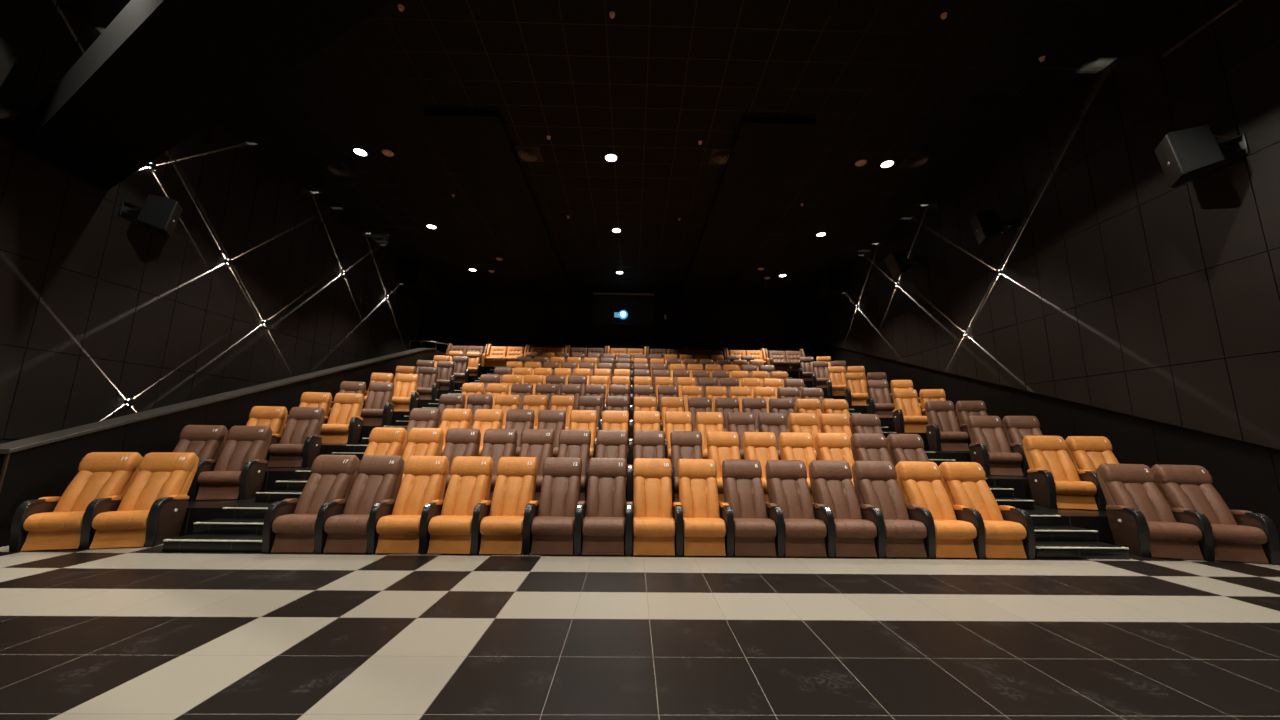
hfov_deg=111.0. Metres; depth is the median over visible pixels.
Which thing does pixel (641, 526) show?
seat cushion
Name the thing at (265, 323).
wall sconce
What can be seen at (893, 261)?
grille
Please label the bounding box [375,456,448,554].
seat
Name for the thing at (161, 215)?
wall speaker
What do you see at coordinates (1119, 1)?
trim
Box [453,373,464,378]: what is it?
seat cushion
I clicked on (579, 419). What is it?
seat
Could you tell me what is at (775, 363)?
seat cushion
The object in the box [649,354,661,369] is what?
seat
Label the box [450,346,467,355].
cushion
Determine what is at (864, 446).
seat
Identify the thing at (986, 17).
ceiling
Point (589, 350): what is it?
cushion
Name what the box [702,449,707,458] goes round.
seat cushion
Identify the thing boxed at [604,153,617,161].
recessed light
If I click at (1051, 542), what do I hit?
stairs
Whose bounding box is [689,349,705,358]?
cushion
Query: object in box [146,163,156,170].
wall sconce
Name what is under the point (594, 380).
seat
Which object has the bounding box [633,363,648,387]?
seat
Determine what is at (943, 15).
sprinkler
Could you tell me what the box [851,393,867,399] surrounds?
seat cushion
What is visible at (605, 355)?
seat
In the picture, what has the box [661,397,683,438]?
seat
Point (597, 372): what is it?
seat
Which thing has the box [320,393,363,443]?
seat
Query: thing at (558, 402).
seat
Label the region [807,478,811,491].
seat cushion
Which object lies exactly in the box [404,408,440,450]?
seat
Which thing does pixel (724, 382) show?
seat
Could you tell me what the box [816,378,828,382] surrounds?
seat cushion
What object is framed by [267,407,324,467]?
seat
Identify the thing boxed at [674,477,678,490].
seat cushion
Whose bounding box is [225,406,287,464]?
seat
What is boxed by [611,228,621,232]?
recessed light
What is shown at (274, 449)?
seat cushion
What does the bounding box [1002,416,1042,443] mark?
seat
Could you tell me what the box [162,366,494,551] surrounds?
stairs
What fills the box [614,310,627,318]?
projector
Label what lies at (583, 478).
seat cushion
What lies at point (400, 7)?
sprinkler
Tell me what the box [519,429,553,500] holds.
seat
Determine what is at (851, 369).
seat
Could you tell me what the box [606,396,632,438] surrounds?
seat
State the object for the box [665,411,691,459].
seat
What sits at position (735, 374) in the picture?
seat
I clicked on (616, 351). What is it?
cushion
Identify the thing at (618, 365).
seat
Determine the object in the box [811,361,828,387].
seat
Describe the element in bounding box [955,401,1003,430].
seat
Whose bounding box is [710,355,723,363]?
seat
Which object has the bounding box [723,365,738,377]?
seat
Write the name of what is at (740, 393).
seat
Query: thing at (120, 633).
floor
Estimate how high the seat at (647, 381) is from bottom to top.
1.112 m
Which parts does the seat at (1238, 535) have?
backrest, panel, armrest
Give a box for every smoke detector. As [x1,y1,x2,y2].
[382,150,393,156]
[855,160,866,166]
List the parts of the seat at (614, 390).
backrest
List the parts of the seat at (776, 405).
backrest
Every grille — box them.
[164,201,182,236]
[884,253,901,277]
[969,213,985,244]
[1155,135,1183,187]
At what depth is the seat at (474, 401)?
9.61 m
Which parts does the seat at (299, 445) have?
panel, backrest, armrest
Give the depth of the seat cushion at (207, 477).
6.60 m
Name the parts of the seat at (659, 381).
backrest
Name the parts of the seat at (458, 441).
backrest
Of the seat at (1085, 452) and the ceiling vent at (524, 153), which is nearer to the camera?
the seat at (1085, 452)
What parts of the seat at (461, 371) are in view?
panel, backrest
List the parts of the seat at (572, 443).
backrest, panel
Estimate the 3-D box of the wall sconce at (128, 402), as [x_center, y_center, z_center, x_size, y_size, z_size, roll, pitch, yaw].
[-9.144,0.758,7.890,0.074,0.132,0.132,1,-10,-1]
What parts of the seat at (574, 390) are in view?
backrest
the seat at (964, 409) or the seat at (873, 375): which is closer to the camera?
the seat at (964, 409)
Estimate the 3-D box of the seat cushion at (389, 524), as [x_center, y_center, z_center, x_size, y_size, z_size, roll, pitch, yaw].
[-2.876,2.019,5.452,0.524,0.198,0.531,1,-10,-1]
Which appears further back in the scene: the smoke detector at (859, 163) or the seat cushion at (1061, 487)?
the smoke detector at (859, 163)
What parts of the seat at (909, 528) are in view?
backrest, panel, armrest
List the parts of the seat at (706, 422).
backrest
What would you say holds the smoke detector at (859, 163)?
attached to the ceiling at (986, 17)
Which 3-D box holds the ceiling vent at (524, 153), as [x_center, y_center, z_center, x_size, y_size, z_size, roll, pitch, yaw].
[-2.646,-4.888,10.466,0.600,0.035,0.600,1,-10,-1]
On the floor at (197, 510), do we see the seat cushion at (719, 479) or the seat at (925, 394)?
the seat at (925, 394)
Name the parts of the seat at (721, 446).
panel, backrest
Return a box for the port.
[592,292,654,325]
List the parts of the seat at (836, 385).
backrest, panel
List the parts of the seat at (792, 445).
backrest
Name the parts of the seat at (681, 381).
backrest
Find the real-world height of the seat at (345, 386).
1.112 m
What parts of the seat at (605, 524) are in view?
panel, backrest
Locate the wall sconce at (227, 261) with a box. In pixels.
[225,259,232,264]
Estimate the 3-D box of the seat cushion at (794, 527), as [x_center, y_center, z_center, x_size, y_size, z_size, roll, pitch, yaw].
[1.994,2.093,5.531,0.524,0.198,0.531,1,-10,-1]
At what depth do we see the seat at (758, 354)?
18.46 m
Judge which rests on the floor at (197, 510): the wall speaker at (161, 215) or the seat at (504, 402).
the seat at (504, 402)
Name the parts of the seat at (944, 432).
armrest, backrest, panel, armrest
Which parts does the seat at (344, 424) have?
panel, backrest, armrest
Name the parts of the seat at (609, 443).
backrest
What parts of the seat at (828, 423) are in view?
backrest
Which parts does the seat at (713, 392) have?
backrest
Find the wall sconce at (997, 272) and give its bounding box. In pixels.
[995,270,1001,275]
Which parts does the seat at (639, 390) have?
backrest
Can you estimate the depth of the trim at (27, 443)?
7.18 m
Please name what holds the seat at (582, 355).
on the floor at (197, 510)
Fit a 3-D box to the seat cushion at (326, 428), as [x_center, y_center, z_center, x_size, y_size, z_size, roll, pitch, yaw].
[-6.413,1.465,9.361,0.545,0.198,0.531,3,-10,-15]
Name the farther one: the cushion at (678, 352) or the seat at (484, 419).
the cushion at (678, 352)
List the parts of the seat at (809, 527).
backrest, panel, armrest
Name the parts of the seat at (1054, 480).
armrest, backrest, panel, armrest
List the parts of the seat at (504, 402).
backrest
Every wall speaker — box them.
[0,36,18,86]
[118,194,182,237]
[884,250,920,277]
[969,209,1019,244]
[1155,125,1249,187]
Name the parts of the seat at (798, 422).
backrest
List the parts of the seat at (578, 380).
backrest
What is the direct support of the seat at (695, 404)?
on the floor at (197, 510)
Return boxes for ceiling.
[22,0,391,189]
[60,0,1191,292]
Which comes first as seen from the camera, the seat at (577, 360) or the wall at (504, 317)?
the seat at (577, 360)
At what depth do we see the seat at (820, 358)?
17.34 m
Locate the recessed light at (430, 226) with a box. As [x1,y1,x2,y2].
[426,224,436,228]
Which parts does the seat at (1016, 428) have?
backrest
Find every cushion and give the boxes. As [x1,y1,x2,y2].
[23,511,84,530]
[92,510,149,529]
[197,471,240,484]
[268,444,303,454]
[272,514,317,533]
[320,424,348,433]
[324,514,368,533]
[360,409,383,416]
[376,515,420,533]
[392,397,410,404]
[416,387,431,393]
[428,515,472,534]
[437,379,449,385]
[445,474,450,488]
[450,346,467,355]
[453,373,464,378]
[467,346,484,353]
[468,367,477,373]
[480,516,523,534]
[486,357,502,360]
[489,346,507,356]
[490,475,496,488]
[503,357,516,360]
[506,347,524,356]
[515,447,520,456]
[530,347,547,356]
[531,516,574,535]
[535,475,542,488]
[547,347,563,356]
[553,447,558,456]
[570,348,586,356]
[580,476,585,489]
[582,517,625,535]
[587,348,603,357]
[590,448,593,457]
[610,348,626,358]
[627,348,643,358]
[632,517,675,536]
[650,349,666,358]
[667,349,682,358]
[667,449,670,459]
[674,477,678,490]
[683,518,725,536]
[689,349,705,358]
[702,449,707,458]
[706,350,722,358]
[717,477,722,490]
[728,350,745,359]
[734,518,776,537]
[739,449,743,458]
[745,350,762,359]
[762,478,767,491]
[768,351,785,360]
[773,361,789,365]
[784,518,826,537]
[785,351,801,361]
[789,361,799,365]
[802,372,813,377]
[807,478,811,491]
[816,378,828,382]
[832,385,846,390]
[834,519,876,537]
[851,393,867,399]
[874,403,894,410]
[884,519,926,538]
[903,416,927,423]
[934,520,976,538]
[940,432,968,440]
[983,520,1026,539]
[988,452,1021,463]
[1054,480,1096,494]
[1147,521,1201,540]
[1211,524,1266,543]
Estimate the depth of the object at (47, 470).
6.79 m
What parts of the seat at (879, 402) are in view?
armrest, backrest, panel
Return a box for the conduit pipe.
[1162,0,1243,56]
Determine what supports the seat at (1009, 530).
on the floor at (120, 633)
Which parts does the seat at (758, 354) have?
sofa arm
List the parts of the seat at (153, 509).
panel, backrest, armrest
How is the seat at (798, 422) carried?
on the floor at (197, 510)
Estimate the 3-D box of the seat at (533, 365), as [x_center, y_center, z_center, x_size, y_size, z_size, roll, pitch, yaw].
[-3.568,0.562,14.495,0.608,1.112,0.793,1,-10,-1]
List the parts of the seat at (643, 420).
backrest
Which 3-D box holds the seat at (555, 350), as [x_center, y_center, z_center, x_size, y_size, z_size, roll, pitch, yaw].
[-3.877,-0.139,18.201,1.649,1.110,0.910,1,-10,-1]
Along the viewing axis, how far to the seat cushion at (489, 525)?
5.23 m
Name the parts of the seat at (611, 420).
backrest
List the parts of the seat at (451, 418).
backrest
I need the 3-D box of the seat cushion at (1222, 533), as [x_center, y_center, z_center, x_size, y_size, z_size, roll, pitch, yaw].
[7.271,2.157,5.529,0.534,0.198,0.531,-2,-10,14]
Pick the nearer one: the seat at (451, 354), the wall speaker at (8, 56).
the wall speaker at (8, 56)
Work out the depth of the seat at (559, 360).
15.99 m
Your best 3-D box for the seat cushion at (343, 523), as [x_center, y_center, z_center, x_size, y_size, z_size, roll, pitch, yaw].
[-3.485,2.010,5.442,0.524,0.198,0.531,1,-10,-1]
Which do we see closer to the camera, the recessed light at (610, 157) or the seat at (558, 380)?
the recessed light at (610, 157)
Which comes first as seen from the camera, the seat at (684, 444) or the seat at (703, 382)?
the seat at (684, 444)
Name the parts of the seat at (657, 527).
backrest, panel, armrest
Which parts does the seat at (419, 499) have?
panel, backrest, armrest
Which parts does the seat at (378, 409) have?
panel, backrest, armrest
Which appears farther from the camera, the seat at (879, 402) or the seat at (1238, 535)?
the seat at (879, 402)
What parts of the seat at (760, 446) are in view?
backrest, panel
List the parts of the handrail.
rail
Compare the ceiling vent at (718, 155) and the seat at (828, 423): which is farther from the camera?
the ceiling vent at (718, 155)
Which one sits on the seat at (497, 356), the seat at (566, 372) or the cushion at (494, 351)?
the cushion at (494, 351)
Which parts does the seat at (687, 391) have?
backrest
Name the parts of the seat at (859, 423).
backrest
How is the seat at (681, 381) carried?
on the floor at (197, 510)
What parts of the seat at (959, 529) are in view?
backrest, panel, armrest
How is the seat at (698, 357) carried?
on the floor at (197, 510)
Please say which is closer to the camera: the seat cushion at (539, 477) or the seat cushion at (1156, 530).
the seat cushion at (1156, 530)
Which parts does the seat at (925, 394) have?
backrest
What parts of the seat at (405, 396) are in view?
panel, backrest, armrest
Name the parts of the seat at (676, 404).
backrest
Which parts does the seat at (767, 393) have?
backrest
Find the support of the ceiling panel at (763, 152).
attached to the ceiling at (986, 17)
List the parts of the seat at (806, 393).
backrest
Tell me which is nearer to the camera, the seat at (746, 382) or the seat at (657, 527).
the seat at (657, 527)
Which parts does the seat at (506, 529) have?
panel, backrest, armrest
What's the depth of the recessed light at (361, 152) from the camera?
10.45 m
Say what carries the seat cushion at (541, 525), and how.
on the seat at (556, 529)
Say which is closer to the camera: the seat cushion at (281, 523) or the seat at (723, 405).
the seat cushion at (281, 523)
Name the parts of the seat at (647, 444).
backrest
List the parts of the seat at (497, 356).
sofa arm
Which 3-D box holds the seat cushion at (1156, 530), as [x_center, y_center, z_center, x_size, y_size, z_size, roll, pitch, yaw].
[6.653,2.171,5.648,0.534,0.198,0.531,-2,-10,14]
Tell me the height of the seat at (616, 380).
1.112 m
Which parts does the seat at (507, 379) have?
backrest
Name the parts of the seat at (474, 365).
backrest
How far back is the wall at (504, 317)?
19.89 m
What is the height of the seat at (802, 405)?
1.112 m
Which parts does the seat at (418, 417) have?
backrest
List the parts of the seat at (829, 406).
backrest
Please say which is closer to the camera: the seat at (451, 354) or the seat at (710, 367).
the seat at (710, 367)
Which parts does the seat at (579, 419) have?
backrest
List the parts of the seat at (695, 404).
backrest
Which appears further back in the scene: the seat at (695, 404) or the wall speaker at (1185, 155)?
the seat at (695, 404)
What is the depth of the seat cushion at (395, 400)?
11.69 m
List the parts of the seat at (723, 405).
backrest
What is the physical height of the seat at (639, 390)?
1.112 m
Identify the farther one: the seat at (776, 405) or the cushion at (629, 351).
the cushion at (629, 351)
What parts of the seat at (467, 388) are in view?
backrest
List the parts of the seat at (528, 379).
backrest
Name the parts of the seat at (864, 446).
backrest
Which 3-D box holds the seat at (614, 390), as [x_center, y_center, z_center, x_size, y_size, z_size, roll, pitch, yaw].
[-0.470,1.137,10.738,0.608,1.112,0.793,1,-10,-1]
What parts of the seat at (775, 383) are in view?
backrest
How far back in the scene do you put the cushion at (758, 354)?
18.47 m
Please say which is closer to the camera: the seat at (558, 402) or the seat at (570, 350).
the seat at (558, 402)
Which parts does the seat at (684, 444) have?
panel, backrest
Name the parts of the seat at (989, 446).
armrest, backrest, panel, armrest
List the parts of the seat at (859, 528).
backrest, panel, armrest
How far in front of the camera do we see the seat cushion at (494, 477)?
6.49 m
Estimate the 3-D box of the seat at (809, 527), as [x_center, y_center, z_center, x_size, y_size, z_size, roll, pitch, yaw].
[2.037,1.879,5.702,0.608,1.112,0.793,1,-10,-1]
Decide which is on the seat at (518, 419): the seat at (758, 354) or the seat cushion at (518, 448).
the seat cushion at (518, 448)
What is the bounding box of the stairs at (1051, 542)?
[788,374,1129,558]
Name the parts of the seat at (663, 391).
backrest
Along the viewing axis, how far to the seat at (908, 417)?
10.84 m
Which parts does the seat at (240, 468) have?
panel, backrest, armrest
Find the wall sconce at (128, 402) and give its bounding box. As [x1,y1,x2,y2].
[124,399,135,405]
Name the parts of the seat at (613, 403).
backrest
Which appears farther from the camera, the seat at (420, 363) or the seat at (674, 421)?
the seat at (420, 363)
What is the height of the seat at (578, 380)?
1.112 m
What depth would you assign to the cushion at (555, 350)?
18.34 m
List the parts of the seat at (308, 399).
backrest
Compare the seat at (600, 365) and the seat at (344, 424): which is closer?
the seat at (344, 424)
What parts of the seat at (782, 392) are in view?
backrest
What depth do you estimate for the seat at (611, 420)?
8.38 m
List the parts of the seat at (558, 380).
backrest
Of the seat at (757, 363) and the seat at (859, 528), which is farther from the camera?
the seat at (757, 363)
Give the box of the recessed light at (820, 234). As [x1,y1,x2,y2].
[816,232,826,236]
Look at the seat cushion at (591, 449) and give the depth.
7.79 m
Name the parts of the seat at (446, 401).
backrest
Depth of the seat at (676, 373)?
13.51 m
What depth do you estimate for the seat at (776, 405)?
9.72 m
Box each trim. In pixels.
[0,348,436,453]
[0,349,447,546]
[0,454,9,492]
[58,0,1187,292]
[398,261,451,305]
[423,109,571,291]
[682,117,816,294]
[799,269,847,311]
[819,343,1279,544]
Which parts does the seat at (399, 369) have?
backrest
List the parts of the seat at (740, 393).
backrest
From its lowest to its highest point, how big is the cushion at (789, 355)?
0.610 m
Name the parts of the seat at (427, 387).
panel, backrest, armrest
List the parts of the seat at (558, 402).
backrest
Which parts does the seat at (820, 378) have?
backrest, panel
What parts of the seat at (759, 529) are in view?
backrest, panel, armrest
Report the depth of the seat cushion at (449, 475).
6.48 m
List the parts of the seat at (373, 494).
panel, backrest, armrest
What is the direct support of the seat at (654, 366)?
on the floor at (197, 510)
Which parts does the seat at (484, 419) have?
backrest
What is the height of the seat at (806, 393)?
1.112 m
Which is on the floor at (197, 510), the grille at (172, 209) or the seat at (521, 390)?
the seat at (521, 390)
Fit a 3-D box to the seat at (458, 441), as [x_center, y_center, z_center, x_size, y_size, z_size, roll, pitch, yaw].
[-2.852,1.629,6.892,0.608,1.112,0.793,1,-10,-1]
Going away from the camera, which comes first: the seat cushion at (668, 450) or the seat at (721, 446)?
the seat at (721, 446)
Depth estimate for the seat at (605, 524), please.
5.57 m
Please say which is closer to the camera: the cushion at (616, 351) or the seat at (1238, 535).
the seat at (1238, 535)
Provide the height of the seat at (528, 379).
1.112 m
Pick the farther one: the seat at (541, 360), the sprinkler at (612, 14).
the seat at (541, 360)
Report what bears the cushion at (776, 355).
on the seat at (781, 360)
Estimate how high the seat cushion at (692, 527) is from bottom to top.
0.198 m
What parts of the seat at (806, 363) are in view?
backrest, panel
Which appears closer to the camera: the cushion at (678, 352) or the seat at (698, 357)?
the seat at (698, 357)
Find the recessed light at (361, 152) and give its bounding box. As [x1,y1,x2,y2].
[352,147,367,156]
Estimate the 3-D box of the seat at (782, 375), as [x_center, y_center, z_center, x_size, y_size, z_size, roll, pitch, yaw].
[4.369,0.858,13.354,0.616,1.112,0.793,1,-10,-1]
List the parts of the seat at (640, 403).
backrest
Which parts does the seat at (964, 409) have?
backrest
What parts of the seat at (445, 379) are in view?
panel, backrest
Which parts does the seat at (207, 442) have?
backrest, armrest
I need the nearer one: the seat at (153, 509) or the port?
the seat at (153, 509)
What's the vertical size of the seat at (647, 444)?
1.112 m
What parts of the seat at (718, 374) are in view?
backrest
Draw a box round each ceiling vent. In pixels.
[319,162,357,176]
[513,145,543,161]
[708,148,731,164]
[897,152,937,167]
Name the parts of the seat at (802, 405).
backrest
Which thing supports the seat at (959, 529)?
on the floor at (120, 633)
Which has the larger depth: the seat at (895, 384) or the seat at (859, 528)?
the seat at (895, 384)
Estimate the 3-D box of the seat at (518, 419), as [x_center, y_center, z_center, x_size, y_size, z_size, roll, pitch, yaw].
[-2.261,1.462,8.170,0.608,1.112,0.793,1,-10,-1]
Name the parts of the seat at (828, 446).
backrest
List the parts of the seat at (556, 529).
panel, backrest, armrest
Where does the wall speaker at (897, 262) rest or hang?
attached to the wall at (1120, 289)
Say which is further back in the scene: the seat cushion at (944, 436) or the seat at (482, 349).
the seat at (482, 349)
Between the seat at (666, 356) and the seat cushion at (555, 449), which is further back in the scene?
the seat at (666, 356)
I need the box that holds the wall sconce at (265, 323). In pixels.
[262,320,268,325]
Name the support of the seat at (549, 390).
on the floor at (197, 510)
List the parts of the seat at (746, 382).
backrest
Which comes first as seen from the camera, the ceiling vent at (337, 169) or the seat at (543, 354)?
the ceiling vent at (337, 169)
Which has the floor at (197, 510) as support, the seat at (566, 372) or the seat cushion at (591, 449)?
the seat at (566, 372)
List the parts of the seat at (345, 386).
backrest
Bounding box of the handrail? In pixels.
[409,340,448,353]
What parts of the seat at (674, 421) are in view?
backrest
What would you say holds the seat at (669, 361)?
on the floor at (197, 510)
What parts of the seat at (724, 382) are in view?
backrest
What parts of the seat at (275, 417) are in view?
backrest, armrest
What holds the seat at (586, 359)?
on the floor at (197, 510)
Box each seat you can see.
[9,452,142,551]
[89,452,198,548]
[173,425,227,500]
[196,426,272,499]
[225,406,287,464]
[262,455,359,553]
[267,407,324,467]
[282,392,331,434]
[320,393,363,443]
[323,455,404,553]
[328,381,365,416]
[360,382,393,425]
[363,373,393,402]
[363,427,407,456]
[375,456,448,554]
[392,374,418,410]
[393,366,415,387]
[400,428,443,485]
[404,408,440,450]
[415,360,433,374]
[416,367,438,399]
[427,456,493,554]
[433,355,449,366]
[437,361,455,389]
[438,394,465,427]
[440,409,471,455]
[442,428,480,499]
[445,343,488,364]
[448,351,462,360]
[452,356,469,381]
[461,383,484,408]
[466,352,481,375]
[466,394,492,428]
[472,409,503,455]
[479,457,538,555]
[480,374,499,393]
[481,429,517,499]
[482,344,527,366]
[486,383,508,408]
[494,367,512,382]
[494,395,519,428]
[502,375,521,394]
[505,409,534,456]
[506,361,522,374]
[511,384,532,408]
[514,368,531,383]
[516,356,530,367]
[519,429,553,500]
[522,395,546,428]
[524,345,567,356]
[524,362,540,374]
[524,375,542,394]
[525,352,538,361]
[531,457,585,555]
[533,357,547,367]
[534,368,551,383]
[536,384,556,409]
[537,410,565,456]
[541,352,553,361]
[543,362,558,374]
[546,375,564,394]
[550,357,564,367]
[550,395,574,429]
[554,368,571,383]
[556,353,569,361]
[557,430,590,501]
[560,384,581,409]
[561,362,576,375]
[567,345,606,358]
[567,357,580,367]
[568,376,586,395]
[569,410,596,459]
[572,353,584,361]
[574,368,590,384]
[578,396,601,433]
[579,362,594,375]
[582,458,632,555]
[584,357,597,368]
[585,385,605,418]
[587,353,600,362]
[590,376,608,404]
[594,369,611,392]
[596,430,632,504]
[597,363,612,383]
[600,358,614,376]
[602,411,632,464]
[603,353,615,368]
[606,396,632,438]
[607,346,646,368]
[609,385,632,419]
[612,376,632,406]
[614,369,632,393]
[616,363,632,387]
[617,358,632,380]
[618,354,632,370]
[632,458,682,556]
[633,354,646,374]
[633,358,650,380]
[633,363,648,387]
[633,369,653,396]
[633,376,655,406]
[633,385,658,419]
[633,397,662,436]
[633,411,666,458]
[633,431,673,506]
[647,346,685,363]
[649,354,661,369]
[650,358,663,376]
[652,364,666,384]
[653,370,669,393]
[655,377,678,405]
[658,386,684,419]
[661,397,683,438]
[664,354,677,363]
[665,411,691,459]
[667,359,680,369]
[670,364,684,376]
[670,431,702,501]
[673,370,689,385]
[677,377,695,396]
[678,459,733,556]
[680,355,692,363]
[682,386,702,411]
[683,359,697,369]
[686,347,725,359]
[687,364,702,376]
[688,397,711,430]
[692,370,709,385]
[695,355,707,363]
[696,412,723,458]
[698,377,716,396]
[700,359,713,369]
[705,364,720,377]
[706,386,726,411]
[707,431,740,502]
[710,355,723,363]
[712,370,728,386]
[715,398,738,431]
[716,359,730,370]
[720,378,738,397]
[722,459,784,557]
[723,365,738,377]
[725,348,769,364]
[725,355,738,364]
[727,412,755,458]
[730,387,750,411]
[731,371,748,386]
[733,360,746,370]
[741,356,753,364]
[741,365,756,377]
[741,378,760,397]
[742,398,766,431]
[743,432,778,502]
[749,360,763,370]
[751,371,768,386]
[753,387,775,412]
[758,413,787,459]
[759,365,774,377]
[763,378,782,397]
[764,348,804,370]
[765,460,834,557]
[769,398,794,431]
[770,371,787,386]
[777,387,799,412]
[779,432,815,503]
[784,379,803,398]
[788,413,819,459]
[795,399,821,432]
[798,357,813,380]
[801,388,823,413]
[809,460,885,557]
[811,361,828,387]
[815,433,855,491]
[816,356,830,366]
[819,414,852,454]
[822,399,850,429]
[826,366,846,395]
[831,361,847,374]
[844,373,867,405]
[847,366,866,388]
[849,414,883,434]
[850,433,891,462]
[852,461,935,558]
[866,380,894,417]
[867,372,892,397]
[886,434,929,466]
[891,380,921,409]
[892,389,927,432]
[895,461,985,558]
[919,389,959,424]
[925,401,970,451]
[938,462,1034,559]
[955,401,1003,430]
[967,416,1029,476]
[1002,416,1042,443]
[1022,436,1105,510]
[1065,436,1118,509]
[1096,463,1214,561]
[1150,464,1279,564]
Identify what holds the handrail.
on the floor
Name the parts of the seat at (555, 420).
backrest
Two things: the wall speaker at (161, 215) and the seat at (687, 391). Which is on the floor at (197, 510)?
the seat at (687, 391)
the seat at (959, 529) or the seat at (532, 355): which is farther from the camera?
the seat at (532, 355)
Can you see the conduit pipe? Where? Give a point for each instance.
(1237, 2)
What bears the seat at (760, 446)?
on the floor at (197, 510)
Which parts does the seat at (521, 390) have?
backrest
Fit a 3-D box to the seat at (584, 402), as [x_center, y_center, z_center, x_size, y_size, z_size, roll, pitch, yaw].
[-1.061,1.304,9.459,0.608,1.112,0.793,1,-10,-1]
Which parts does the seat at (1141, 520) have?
armrest, backrest, panel, armrest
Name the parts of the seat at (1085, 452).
backrest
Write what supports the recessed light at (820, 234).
in the ceiling at (986, 17)
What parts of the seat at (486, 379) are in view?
backrest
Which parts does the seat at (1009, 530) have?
backrest, panel, armrest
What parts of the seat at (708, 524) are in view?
backrest, panel, armrest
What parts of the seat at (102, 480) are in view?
armrest, panel, backrest, armrest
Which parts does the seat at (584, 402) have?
backrest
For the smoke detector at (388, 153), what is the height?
0.045 m
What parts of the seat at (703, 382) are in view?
backrest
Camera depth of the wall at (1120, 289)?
7.48 m
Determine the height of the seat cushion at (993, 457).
0.198 m
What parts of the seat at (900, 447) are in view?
backrest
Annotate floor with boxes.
[0,542,1279,719]
[179,367,1114,544]
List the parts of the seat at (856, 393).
armrest, backrest, panel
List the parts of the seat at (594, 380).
backrest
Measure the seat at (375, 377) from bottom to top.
1.112 m
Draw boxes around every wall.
[0,0,432,443]
[429,287,819,360]
[816,0,1279,449]
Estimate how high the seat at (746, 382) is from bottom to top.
1.112 m
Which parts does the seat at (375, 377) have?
backrest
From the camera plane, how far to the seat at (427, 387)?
13.31 m
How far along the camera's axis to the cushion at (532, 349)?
18.33 m
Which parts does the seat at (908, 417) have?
armrest, backrest, panel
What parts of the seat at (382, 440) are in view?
backrest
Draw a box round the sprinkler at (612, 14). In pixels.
[609,11,614,18]
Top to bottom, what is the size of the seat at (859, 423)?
1.112 m
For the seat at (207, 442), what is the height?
1.112 m
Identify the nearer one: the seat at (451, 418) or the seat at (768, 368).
the seat at (451, 418)
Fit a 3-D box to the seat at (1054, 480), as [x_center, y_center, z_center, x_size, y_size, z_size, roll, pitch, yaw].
[6.736,1.783,7.100,0.715,1.112,0.793,-2,-10,14]
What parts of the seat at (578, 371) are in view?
backrest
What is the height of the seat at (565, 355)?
1.112 m
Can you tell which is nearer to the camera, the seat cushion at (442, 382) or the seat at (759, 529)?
the seat at (759, 529)
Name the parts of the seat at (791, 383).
backrest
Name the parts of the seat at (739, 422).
backrest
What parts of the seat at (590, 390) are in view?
backrest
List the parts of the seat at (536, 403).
backrest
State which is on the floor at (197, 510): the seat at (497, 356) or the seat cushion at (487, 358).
the seat at (497, 356)
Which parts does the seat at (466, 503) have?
panel, backrest, armrest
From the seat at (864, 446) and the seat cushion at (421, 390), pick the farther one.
the seat cushion at (421, 390)
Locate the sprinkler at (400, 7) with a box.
[398,4,403,10]
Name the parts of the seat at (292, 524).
armrest, panel, backrest, armrest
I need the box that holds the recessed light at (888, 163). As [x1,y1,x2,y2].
[880,160,894,167]
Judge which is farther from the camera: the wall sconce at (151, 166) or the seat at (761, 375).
the seat at (761, 375)
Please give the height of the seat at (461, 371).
1.112 m
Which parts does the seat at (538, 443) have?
backrest, panel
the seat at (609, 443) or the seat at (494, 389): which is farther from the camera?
the seat at (494, 389)
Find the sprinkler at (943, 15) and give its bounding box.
[940,12,946,18]
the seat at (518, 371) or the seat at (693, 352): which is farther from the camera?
the seat at (693, 352)
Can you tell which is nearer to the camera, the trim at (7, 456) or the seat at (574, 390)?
the trim at (7, 456)
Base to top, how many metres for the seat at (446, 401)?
1.112 m
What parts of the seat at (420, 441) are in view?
backrest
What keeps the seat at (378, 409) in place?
on the floor at (197, 510)
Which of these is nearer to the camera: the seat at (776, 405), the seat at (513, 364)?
the seat at (776, 405)
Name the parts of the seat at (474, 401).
backrest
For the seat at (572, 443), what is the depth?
7.07 m
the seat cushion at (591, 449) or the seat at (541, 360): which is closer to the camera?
the seat cushion at (591, 449)
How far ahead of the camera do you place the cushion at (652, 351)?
18.41 m
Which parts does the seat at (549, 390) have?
backrest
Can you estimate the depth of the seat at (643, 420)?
8.40 m
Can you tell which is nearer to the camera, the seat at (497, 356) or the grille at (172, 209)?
the grille at (172, 209)
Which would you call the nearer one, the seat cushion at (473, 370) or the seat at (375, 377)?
the seat at (375, 377)
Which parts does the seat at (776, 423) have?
backrest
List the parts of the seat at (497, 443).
panel, backrest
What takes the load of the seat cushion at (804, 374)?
on the seat at (806, 363)
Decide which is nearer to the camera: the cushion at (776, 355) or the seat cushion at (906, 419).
the seat cushion at (906, 419)
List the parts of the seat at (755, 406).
backrest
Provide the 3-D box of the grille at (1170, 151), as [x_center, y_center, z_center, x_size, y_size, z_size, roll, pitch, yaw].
[7.655,-2.872,6.367,0.102,0.640,0.428,-6,-12,34]
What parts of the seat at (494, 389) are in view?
backrest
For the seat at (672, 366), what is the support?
on the floor at (197, 510)
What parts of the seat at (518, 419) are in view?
backrest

